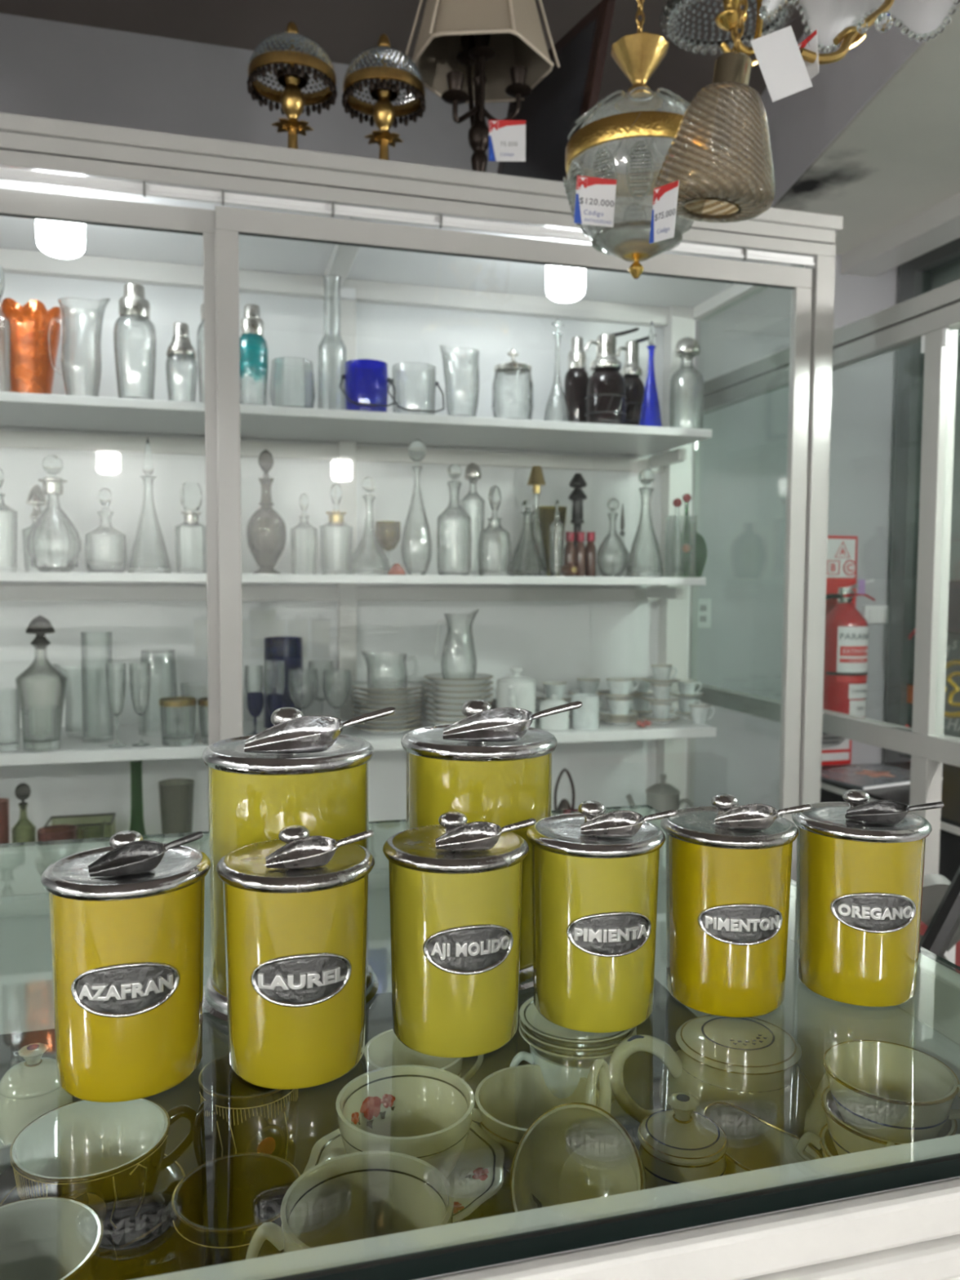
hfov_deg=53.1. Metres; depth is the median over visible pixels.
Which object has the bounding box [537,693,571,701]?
saucer
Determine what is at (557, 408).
decanter
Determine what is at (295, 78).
socket
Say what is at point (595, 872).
canister
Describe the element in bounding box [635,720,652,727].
flowers
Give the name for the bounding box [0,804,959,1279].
countertop
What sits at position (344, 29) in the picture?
ceiling
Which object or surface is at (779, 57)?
price tag
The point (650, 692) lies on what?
saucer
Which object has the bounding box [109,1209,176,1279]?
glass ashtray
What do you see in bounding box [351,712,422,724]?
plate
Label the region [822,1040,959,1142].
teacup
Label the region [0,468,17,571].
decanter
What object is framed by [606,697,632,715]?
coffee cup
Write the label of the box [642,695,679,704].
saucer
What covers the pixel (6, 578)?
shelf
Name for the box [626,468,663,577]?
decanter
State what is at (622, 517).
decanter
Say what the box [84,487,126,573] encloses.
decanter
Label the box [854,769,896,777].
picture
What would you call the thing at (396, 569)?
glass lid
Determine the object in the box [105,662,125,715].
bowl
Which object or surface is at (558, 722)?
sugar bowl
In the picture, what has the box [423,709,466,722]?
soup bowl
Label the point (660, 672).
coffee cup
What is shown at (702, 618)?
outlet
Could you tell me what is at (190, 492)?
stopper
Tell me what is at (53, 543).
decanter
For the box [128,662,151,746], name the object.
champagne flute
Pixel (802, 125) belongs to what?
ceiling
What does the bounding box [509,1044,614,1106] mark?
teacup
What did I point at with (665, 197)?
price tag
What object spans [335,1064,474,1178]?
teacup
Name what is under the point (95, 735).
glass cylinder
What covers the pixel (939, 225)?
ceiling beam
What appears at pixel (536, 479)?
bottle
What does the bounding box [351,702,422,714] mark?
plate
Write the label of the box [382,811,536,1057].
canister
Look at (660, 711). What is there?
coffee cup
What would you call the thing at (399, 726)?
plate
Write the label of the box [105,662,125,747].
champagne flute
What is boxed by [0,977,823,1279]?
shelf
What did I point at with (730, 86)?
bell pendant
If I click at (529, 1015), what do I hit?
saucer
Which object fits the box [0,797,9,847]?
glass vase
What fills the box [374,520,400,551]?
bowl
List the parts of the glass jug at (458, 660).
handle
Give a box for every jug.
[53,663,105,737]
[360,650,418,688]
[434,608,479,679]
[570,693,599,729]
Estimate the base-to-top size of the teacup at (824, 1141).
0.049 m
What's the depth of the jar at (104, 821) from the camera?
2.21 m
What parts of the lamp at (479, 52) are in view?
arm, arm, stem, lamp shade, arm, arm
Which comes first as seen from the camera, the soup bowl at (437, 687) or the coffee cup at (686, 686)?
the soup bowl at (437, 687)
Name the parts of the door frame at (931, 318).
post, pane, rail, rail, rail, post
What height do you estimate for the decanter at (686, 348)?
0.265 m
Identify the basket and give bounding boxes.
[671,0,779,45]
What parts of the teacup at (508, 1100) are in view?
handle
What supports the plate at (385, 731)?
on the display cabinet
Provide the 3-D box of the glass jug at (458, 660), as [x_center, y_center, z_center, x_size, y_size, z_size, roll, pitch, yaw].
[-0.057,0.020,2.491,0.099,0.199,0.094,2,4,23]
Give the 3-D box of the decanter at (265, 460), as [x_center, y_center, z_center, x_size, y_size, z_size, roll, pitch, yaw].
[-0.509,-0.306,2.293,0.095,0.296,0.094,-1,4,-15]
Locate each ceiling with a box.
[0,0,807,123]
[772,3,959,254]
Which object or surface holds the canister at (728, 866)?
on the countertop
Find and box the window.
[884,237,959,763]
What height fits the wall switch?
0.072 m
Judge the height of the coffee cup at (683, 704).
0.046 m
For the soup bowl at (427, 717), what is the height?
0.030 m
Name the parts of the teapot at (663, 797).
spout, lid, handle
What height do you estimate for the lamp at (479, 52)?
0.674 m
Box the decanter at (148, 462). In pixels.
[127,437,171,573]
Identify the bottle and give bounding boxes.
[128,760,146,839]
[527,466,546,575]
[564,531,575,576]
[568,473,586,548]
[574,531,586,576]
[585,531,595,576]
[671,497,681,570]
[671,521,707,577]
[681,493,691,572]
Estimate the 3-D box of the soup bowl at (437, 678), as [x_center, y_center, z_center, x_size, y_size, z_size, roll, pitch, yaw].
[-0.056,0.108,2.496,0.181,0.030,0.181,-1,4,-15]
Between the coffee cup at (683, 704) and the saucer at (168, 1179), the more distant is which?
the coffee cup at (683, 704)
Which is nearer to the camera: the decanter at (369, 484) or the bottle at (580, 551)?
the decanter at (369, 484)
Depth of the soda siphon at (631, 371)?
2.61 m
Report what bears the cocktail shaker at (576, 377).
on the display cabinet
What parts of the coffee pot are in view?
spout, lid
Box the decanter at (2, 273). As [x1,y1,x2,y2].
[0,265,4,302]
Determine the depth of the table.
2.72 m
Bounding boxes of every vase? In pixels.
[0,297,61,394]
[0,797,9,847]
[48,297,109,395]
[158,777,194,837]
[440,345,479,417]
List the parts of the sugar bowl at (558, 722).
lid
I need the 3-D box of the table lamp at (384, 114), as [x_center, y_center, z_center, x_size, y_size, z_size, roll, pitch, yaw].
[-0.217,-1.189,2.173,0.188,0.352,0.189,1,4,16]
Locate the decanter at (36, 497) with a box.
[22,484,47,572]
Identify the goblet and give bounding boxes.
[374,520,400,574]
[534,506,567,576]
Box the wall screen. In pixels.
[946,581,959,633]
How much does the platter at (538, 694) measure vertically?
0.020 m
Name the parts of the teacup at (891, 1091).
handle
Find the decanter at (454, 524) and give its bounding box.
[436,463,471,575]
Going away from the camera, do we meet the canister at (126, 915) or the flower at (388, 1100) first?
the canister at (126, 915)
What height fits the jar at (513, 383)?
0.194 m
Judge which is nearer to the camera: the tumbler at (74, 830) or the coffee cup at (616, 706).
the tumbler at (74, 830)
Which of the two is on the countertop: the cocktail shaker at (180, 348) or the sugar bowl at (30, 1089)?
the sugar bowl at (30, 1089)
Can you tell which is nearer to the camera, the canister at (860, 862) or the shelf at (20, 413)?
the canister at (860, 862)
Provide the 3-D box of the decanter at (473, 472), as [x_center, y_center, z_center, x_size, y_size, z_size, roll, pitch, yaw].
[-0.019,-0.318,2.531,0.064,0.298,0.064,1,4,11]
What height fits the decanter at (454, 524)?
0.280 m
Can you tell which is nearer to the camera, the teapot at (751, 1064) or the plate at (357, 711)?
the teapot at (751, 1064)
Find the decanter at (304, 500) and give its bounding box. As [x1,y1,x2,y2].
[291,493,316,569]
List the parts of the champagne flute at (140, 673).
stem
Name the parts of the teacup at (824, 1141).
handle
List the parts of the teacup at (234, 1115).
handle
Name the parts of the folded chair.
seat, backrest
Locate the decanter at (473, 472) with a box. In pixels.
[460,462,484,529]
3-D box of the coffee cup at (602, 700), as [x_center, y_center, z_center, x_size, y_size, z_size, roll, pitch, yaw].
[0.314,0.188,2.775,0.070,0.048,0.066,-2,4,-36]
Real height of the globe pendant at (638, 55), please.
1.201 m
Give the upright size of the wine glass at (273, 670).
0.189 m
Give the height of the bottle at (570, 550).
0.117 m
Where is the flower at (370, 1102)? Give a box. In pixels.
[365,1097,374,1110]
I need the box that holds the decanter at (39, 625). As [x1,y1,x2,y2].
[14,615,66,741]
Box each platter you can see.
[488,688,544,702]
[488,697,542,708]
[491,701,540,708]
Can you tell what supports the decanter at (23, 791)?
on the display cabinet
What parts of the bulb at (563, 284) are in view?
globe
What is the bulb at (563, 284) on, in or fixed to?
attached to the display cabinet
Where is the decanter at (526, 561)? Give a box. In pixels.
[510,499,546,576]
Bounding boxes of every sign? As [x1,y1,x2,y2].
[821,535,857,765]
[905,628,959,731]
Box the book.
[821,763,942,790]
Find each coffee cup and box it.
[542,681,566,698]
[577,677,599,693]
[599,697,604,710]
[605,677,639,694]
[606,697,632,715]
[631,696,651,711]
[632,677,649,693]
[650,683,671,700]
[650,702,676,719]
[651,664,677,680]
[677,679,702,694]
[677,697,700,712]
[688,703,715,724]
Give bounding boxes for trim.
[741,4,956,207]
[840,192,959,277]
[884,265,900,763]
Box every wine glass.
[244,664,263,735]
[246,692,263,734]
[263,660,284,696]
[266,693,282,715]
[282,688,294,707]
[288,667,318,716]
[308,659,333,715]
[322,669,351,735]
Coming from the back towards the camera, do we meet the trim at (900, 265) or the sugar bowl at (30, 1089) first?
the trim at (900, 265)
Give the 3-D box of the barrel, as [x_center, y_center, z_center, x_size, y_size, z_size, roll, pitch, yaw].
[0.229,-0.178,2.450,0.031,0.030,0.065,-1,4,-15]
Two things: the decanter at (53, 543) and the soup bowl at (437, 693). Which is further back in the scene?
the soup bowl at (437, 693)
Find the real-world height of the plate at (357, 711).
0.017 m
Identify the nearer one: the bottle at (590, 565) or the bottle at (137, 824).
the bottle at (137, 824)
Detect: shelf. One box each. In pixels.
[0,391,711,456]
[0,571,706,585]
[0,709,716,765]
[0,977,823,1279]
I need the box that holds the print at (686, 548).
[682,544,689,551]
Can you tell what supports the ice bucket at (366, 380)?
on the display cabinet
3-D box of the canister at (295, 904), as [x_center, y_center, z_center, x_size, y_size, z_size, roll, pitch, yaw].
[-0.094,0.156,0.494,0.080,0.122,0.080,3,5,42]
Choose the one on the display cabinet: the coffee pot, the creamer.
the coffee pot
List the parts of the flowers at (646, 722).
flower, flower, flower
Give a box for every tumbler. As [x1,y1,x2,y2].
[0,688,20,751]
[21,705,61,751]
[36,824,77,845]
[138,648,179,736]
[159,696,196,746]
[179,680,208,735]
[197,697,208,744]
[262,636,302,728]
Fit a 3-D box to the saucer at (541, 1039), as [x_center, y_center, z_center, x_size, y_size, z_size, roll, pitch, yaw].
[0.077,0.309,0.763,0.093,0.013,0.093,-1,4,-15]
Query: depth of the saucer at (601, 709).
2.79 m
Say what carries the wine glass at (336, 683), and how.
on the display cabinet
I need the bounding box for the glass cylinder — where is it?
[80,631,114,742]
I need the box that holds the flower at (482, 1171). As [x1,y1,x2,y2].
[480,1168,488,1174]
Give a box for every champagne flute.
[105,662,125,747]
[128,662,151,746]
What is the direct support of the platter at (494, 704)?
on the platter at (537, 704)
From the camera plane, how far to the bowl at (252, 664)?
2.37 m
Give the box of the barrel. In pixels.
[560,564,577,576]
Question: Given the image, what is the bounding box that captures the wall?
[0,13,899,810]
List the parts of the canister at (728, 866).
knob, lid, scoop handle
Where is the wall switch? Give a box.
[862,604,888,623]
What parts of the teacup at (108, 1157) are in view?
handle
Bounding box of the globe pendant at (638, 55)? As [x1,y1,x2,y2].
[563,0,713,279]
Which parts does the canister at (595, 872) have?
knob, lid, scoop handle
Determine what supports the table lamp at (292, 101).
on the display cabinet
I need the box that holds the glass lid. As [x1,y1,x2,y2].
[386,563,406,574]
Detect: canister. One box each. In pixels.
[40,830,211,1102]
[202,706,395,1021]
[216,825,374,1088]
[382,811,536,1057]
[400,699,582,990]
[525,800,677,1032]
[660,793,811,1017]
[791,789,944,1006]
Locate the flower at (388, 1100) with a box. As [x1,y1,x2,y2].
[385,1097,391,1102]
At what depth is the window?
3.76 m
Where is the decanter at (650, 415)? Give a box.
[638,320,662,426]
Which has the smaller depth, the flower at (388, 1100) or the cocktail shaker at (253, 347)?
the flower at (388, 1100)
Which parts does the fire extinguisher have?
carry handle, squeeze lever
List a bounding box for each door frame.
[685,279,959,875]
[931,261,959,737]
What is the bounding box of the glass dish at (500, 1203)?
[469,1186,542,1219]
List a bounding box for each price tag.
[488,97,525,161]
[573,111,641,227]
[648,164,679,244]
[750,16,812,102]
[798,29,818,79]
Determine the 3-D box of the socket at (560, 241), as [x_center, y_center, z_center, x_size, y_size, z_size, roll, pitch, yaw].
[0.205,-0.926,2.285,0.056,0.048,0.056,-1,4,-15]
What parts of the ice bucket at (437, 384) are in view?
wire handle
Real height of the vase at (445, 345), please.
0.183 m
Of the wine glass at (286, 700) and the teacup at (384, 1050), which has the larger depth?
the wine glass at (286, 700)
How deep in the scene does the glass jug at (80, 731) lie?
2.37 m
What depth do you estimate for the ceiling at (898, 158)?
2.87 m
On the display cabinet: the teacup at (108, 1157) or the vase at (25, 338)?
the vase at (25, 338)
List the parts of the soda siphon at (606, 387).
spout, lever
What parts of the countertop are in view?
panel, rail, rail, moulding, rail, panel, moulding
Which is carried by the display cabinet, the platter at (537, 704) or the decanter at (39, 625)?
the decanter at (39, 625)
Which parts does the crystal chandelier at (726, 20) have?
arm, arm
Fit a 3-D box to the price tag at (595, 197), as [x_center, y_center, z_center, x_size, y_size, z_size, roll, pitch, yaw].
[0.197,-0.701,1.416,0.122,0.190,0.026,-2,4,-30]
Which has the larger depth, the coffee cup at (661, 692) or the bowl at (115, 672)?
the coffee cup at (661, 692)
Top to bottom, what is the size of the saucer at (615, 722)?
0.014 m
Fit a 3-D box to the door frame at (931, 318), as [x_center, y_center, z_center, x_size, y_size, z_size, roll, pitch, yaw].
[1.056,0.136,2.221,0.050,1.868,2.500,-1,4,-15]
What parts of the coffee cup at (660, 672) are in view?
handle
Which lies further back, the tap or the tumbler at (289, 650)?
the tumbler at (289, 650)
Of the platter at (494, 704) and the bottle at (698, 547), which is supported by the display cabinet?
the bottle at (698, 547)
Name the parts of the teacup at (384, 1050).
handle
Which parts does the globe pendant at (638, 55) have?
plate, globe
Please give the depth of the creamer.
0.66 m
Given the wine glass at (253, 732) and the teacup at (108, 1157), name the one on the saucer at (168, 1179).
the teacup at (108, 1157)
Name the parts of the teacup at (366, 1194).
handle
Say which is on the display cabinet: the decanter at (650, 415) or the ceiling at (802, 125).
the decanter at (650, 415)
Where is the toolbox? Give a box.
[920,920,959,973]
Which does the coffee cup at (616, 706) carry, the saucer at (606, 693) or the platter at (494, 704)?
the saucer at (606, 693)
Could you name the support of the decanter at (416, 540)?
on the display cabinet
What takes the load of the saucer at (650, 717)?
on the display cabinet
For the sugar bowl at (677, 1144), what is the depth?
0.62 m
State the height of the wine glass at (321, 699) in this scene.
0.178 m
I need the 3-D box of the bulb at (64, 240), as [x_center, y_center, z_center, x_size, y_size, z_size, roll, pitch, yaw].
[-0.871,-0.870,1.992,0.095,0.139,0.095,-1,4,-15]
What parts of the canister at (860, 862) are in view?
knob, lid, scoop handle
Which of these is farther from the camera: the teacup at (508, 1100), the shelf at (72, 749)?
the shelf at (72, 749)
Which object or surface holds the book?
on the table
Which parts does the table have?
edge trim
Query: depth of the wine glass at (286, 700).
2.40 m
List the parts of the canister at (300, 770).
knob, lid, scoop handle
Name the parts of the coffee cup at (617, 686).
handle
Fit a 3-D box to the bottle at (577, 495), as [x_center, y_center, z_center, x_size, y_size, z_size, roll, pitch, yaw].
[0.269,-0.317,2.652,0.060,0.284,0.060,-2,4,-35]
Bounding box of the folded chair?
[919,866,959,973]
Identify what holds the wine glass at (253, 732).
on the display cabinet
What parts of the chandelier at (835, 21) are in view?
arm, lamp shade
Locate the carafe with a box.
[317,278,346,408]
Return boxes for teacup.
[0,1195,103,1279]
[9,1097,196,1237]
[171,1152,300,1271]
[192,1053,298,1166]
[244,1151,453,1259]
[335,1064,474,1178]
[364,1029,484,1082]
[471,1064,599,1173]
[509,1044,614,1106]
[510,1057,647,1212]
[795,1123,837,1160]
[821,1084,957,1155]
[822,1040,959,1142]
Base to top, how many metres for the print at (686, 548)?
0.022 m
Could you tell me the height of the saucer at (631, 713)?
0.014 m
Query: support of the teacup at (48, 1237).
on the countertop
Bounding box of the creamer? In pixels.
[703,1102,822,1175]
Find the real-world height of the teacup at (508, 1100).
0.049 m
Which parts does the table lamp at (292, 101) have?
stem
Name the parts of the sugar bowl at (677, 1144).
lid, knob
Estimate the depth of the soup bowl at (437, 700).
2.43 m
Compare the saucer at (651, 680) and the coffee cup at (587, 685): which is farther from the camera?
the coffee cup at (587, 685)
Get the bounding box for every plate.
[351,682,422,694]
[351,688,422,699]
[351,693,422,704]
[351,697,422,709]
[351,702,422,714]
[351,707,422,719]
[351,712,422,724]
[351,722,422,734]
[359,717,422,728]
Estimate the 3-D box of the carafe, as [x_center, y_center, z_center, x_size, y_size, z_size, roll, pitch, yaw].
[-0.362,-0.715,2.350,0.071,0.337,0.071,-1,4,-15]
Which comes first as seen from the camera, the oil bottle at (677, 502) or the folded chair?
the folded chair
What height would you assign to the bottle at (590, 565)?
0.120 m
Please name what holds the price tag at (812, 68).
hanging from the chandelier at (835, 21)
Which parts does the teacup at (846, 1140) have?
handle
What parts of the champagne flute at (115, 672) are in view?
stem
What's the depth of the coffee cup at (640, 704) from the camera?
2.78 m
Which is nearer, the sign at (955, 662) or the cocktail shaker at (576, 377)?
the cocktail shaker at (576, 377)
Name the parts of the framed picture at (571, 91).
frame rail, frame rail, frame rail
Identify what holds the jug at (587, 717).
on the display cabinet
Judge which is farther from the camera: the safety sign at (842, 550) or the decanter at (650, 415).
the safety sign at (842, 550)
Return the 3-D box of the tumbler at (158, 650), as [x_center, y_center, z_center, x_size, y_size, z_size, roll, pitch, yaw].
[-0.799,0.128,2.386,0.096,0.210,0.096,-1,4,-15]
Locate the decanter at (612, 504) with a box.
[596,497,627,575]
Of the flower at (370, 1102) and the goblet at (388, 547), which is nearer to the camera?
the flower at (370, 1102)
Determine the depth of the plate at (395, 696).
2.39 m
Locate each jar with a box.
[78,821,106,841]
[491,348,533,419]
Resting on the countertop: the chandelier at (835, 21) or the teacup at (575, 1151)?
the teacup at (575, 1151)
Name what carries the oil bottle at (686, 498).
in the holder
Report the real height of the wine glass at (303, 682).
0.170 m
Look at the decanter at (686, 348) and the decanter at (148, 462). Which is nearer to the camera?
the decanter at (148, 462)
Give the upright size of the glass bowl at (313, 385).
0.125 m
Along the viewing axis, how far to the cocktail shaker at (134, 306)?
2.17 m
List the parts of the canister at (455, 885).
knob, lid, scoop handle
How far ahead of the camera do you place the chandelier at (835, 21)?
1.38 m
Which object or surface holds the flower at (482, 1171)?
on the saucer at (477, 1175)
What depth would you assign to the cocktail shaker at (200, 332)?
2.31 m
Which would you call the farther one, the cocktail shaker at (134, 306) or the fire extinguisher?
the fire extinguisher
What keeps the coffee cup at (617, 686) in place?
on the saucer at (606, 693)
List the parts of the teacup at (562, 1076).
handle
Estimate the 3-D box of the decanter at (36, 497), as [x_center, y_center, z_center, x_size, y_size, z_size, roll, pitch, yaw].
[-1.043,-0.264,2.263,0.066,0.208,0.066,-1,4,-15]
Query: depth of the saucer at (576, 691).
2.80 m
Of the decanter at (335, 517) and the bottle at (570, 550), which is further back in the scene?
the bottle at (570, 550)
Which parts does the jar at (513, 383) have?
lid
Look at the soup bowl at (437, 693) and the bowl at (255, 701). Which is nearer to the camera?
the bowl at (255, 701)
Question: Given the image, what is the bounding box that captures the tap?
[570,567,576,573]
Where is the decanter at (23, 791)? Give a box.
[11,782,35,847]
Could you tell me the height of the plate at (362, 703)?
0.017 m
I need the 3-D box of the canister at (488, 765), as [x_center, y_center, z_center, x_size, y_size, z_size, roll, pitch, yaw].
[0.001,0.123,0.621,0.109,0.173,0.105,-1,4,-15]
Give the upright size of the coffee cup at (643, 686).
0.048 m
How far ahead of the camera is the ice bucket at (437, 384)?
2.36 m
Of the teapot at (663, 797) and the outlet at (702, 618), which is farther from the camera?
the outlet at (702, 618)
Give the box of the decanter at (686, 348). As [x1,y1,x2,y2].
[668,337,703,428]
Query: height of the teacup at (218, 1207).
0.066 m
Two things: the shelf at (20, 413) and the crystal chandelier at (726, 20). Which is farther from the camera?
the shelf at (20, 413)
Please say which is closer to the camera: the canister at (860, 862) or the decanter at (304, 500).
the canister at (860, 862)
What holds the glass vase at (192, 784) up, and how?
on the display cabinet
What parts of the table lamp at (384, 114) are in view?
stem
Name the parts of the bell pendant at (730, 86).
lamp shade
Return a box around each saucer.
[0,1153,185,1257]
[302,1120,504,1222]
[519,996,632,1044]
[519,1017,636,1052]
[519,1024,636,1060]
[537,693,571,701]
[568,689,602,696]
[570,708,607,714]
[596,689,642,698]
[600,710,638,718]
[600,714,638,720]
[600,716,638,724]
[629,706,652,715]
[630,689,653,697]
[642,677,679,684]
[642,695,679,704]
[642,714,679,723]
[669,691,704,698]
[671,708,691,716]
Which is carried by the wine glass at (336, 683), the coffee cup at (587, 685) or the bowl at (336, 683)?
the bowl at (336, 683)
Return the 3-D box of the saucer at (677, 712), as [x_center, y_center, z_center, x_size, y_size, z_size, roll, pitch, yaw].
[0.597,0.211,2.775,0.090,0.014,0.090,-1,4,-15]
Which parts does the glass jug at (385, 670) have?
handle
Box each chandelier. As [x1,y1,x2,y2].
[659,0,794,67]
[759,0,959,64]
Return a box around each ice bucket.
[338,359,395,412]
[387,366,444,414]
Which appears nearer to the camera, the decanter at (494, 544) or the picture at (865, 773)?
the decanter at (494, 544)
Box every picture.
[497,0,616,182]
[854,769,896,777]
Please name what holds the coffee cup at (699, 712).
on the display cabinet
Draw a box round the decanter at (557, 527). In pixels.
[549,499,564,576]
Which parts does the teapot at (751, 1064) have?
handle, lid, spout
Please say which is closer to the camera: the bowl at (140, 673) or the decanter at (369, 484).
the bowl at (140, 673)
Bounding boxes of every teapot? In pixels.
[608,1014,829,1147]
[626,773,694,813]
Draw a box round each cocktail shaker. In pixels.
[113,282,156,399]
[165,322,197,401]
[196,303,204,402]
[239,303,268,405]
[564,336,588,422]
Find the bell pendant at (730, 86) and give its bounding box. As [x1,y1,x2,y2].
[654,0,774,222]
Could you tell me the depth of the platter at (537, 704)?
2.67 m
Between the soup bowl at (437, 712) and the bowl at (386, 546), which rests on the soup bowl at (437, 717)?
the soup bowl at (437, 712)
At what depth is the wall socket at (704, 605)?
3.64 m
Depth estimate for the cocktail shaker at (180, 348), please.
2.21 m
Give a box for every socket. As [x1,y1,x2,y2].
[275,67,309,88]
[368,81,399,101]
[560,240,572,243]
[697,599,711,627]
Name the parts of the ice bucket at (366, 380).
wire handle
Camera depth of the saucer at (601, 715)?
2.58 m
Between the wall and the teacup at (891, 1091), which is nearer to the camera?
the teacup at (891, 1091)
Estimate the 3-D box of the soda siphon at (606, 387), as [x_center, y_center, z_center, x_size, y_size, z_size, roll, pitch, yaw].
[0.335,-0.683,2.506,0.123,0.264,0.109,3,4,36]
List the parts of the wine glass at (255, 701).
stem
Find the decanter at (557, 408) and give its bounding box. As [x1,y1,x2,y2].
[544,318,569,422]
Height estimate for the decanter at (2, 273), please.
0.297 m
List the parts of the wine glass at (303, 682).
stem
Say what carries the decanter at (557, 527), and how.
on the display cabinet
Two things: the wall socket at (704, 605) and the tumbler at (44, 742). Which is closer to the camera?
the tumbler at (44, 742)
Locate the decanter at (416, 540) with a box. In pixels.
[401,439,431,575]
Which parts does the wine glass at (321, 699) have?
stem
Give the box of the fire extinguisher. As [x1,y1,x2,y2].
[822,578,875,718]
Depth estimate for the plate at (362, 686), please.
2.40 m
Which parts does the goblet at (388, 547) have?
stem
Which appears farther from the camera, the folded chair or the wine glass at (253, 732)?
the wine glass at (253, 732)
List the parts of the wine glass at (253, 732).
stem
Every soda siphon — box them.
[584,328,639,424]
[616,333,656,425]
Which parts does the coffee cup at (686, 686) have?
handle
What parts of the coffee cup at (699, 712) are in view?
handle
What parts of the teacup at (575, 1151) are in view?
handle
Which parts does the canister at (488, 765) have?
knob, lid, scoop handle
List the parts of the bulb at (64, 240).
globe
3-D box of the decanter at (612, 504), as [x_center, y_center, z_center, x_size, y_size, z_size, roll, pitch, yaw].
[0.353,-0.272,2.553,0.082,0.208,0.082,-1,4,-15]
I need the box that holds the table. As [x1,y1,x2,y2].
[820,761,959,881]
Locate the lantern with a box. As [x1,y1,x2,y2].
[553,768,575,813]
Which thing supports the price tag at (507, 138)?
hanging from the lamp at (479, 52)
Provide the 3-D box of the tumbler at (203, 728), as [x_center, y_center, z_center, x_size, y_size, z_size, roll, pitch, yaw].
[-0.690,0.170,2.418,0.125,0.124,0.125,-1,4,-15]
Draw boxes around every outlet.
[699,604,706,611]
[699,615,706,622]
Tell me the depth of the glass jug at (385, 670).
2.40 m
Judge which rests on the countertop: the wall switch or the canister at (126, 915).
the canister at (126, 915)
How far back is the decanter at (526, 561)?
2.49 m
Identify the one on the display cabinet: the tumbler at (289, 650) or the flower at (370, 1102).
the tumbler at (289, 650)
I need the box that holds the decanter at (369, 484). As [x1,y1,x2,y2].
[346,476,391,573]
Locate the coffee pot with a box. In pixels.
[496,667,535,728]
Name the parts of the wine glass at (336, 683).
stem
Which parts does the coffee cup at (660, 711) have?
handle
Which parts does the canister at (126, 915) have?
lid, knob, scoop handle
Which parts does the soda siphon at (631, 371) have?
spout, lever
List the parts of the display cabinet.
sliding door, rail, panel, roof panel, sliding door, corner post, rail, corner post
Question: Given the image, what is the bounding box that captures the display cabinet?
[0,112,843,887]
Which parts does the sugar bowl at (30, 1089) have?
lid, knob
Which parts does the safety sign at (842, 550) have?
white panel, white panel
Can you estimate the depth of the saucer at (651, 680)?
2.61 m
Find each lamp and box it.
[246,21,337,149]
[342,33,426,159]
[400,0,559,172]
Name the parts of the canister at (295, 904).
knob, lid, scoop handle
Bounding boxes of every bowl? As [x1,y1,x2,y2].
[0,1042,73,1146]
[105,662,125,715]
[128,662,151,715]
[244,664,263,695]
[246,692,263,717]
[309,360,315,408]
[322,669,351,709]
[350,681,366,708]
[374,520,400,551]
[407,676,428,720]
[423,672,493,685]
[423,680,493,691]
[423,685,493,697]
[423,692,493,703]
[423,697,493,710]
[423,703,493,715]
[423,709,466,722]
[423,715,454,725]
[538,694,568,730]
[637,1092,728,1188]
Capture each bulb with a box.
[35,186,84,258]
[546,240,585,302]
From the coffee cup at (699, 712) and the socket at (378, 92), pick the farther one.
the coffee cup at (699, 712)
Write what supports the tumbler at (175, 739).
on the display cabinet
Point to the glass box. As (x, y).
(106, 814)
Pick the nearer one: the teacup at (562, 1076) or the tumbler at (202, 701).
the teacup at (562, 1076)
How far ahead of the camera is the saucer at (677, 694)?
2.75 m
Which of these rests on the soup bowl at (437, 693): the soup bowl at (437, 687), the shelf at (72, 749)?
the soup bowl at (437, 687)
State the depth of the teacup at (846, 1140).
0.58 m
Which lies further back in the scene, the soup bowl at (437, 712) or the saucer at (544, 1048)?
the soup bowl at (437, 712)
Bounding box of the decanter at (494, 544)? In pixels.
[477,485,511,575]
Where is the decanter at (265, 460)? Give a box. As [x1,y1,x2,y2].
[246,449,287,573]
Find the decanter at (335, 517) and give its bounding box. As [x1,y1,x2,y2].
[319,483,353,573]
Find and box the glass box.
[44,813,116,833]
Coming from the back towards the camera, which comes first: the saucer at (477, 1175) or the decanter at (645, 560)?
the decanter at (645, 560)
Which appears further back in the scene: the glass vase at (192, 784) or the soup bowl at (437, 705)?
the soup bowl at (437, 705)
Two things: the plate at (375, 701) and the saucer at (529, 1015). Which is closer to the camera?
the saucer at (529, 1015)
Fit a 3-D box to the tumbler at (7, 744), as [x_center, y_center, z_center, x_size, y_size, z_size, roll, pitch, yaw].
[-1.061,0.178,2.151,0.059,0.135,0.059,-1,4,-15]
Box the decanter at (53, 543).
[26,454,81,572]
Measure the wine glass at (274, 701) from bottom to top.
0.113 m
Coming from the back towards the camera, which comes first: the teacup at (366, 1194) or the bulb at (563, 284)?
the bulb at (563, 284)

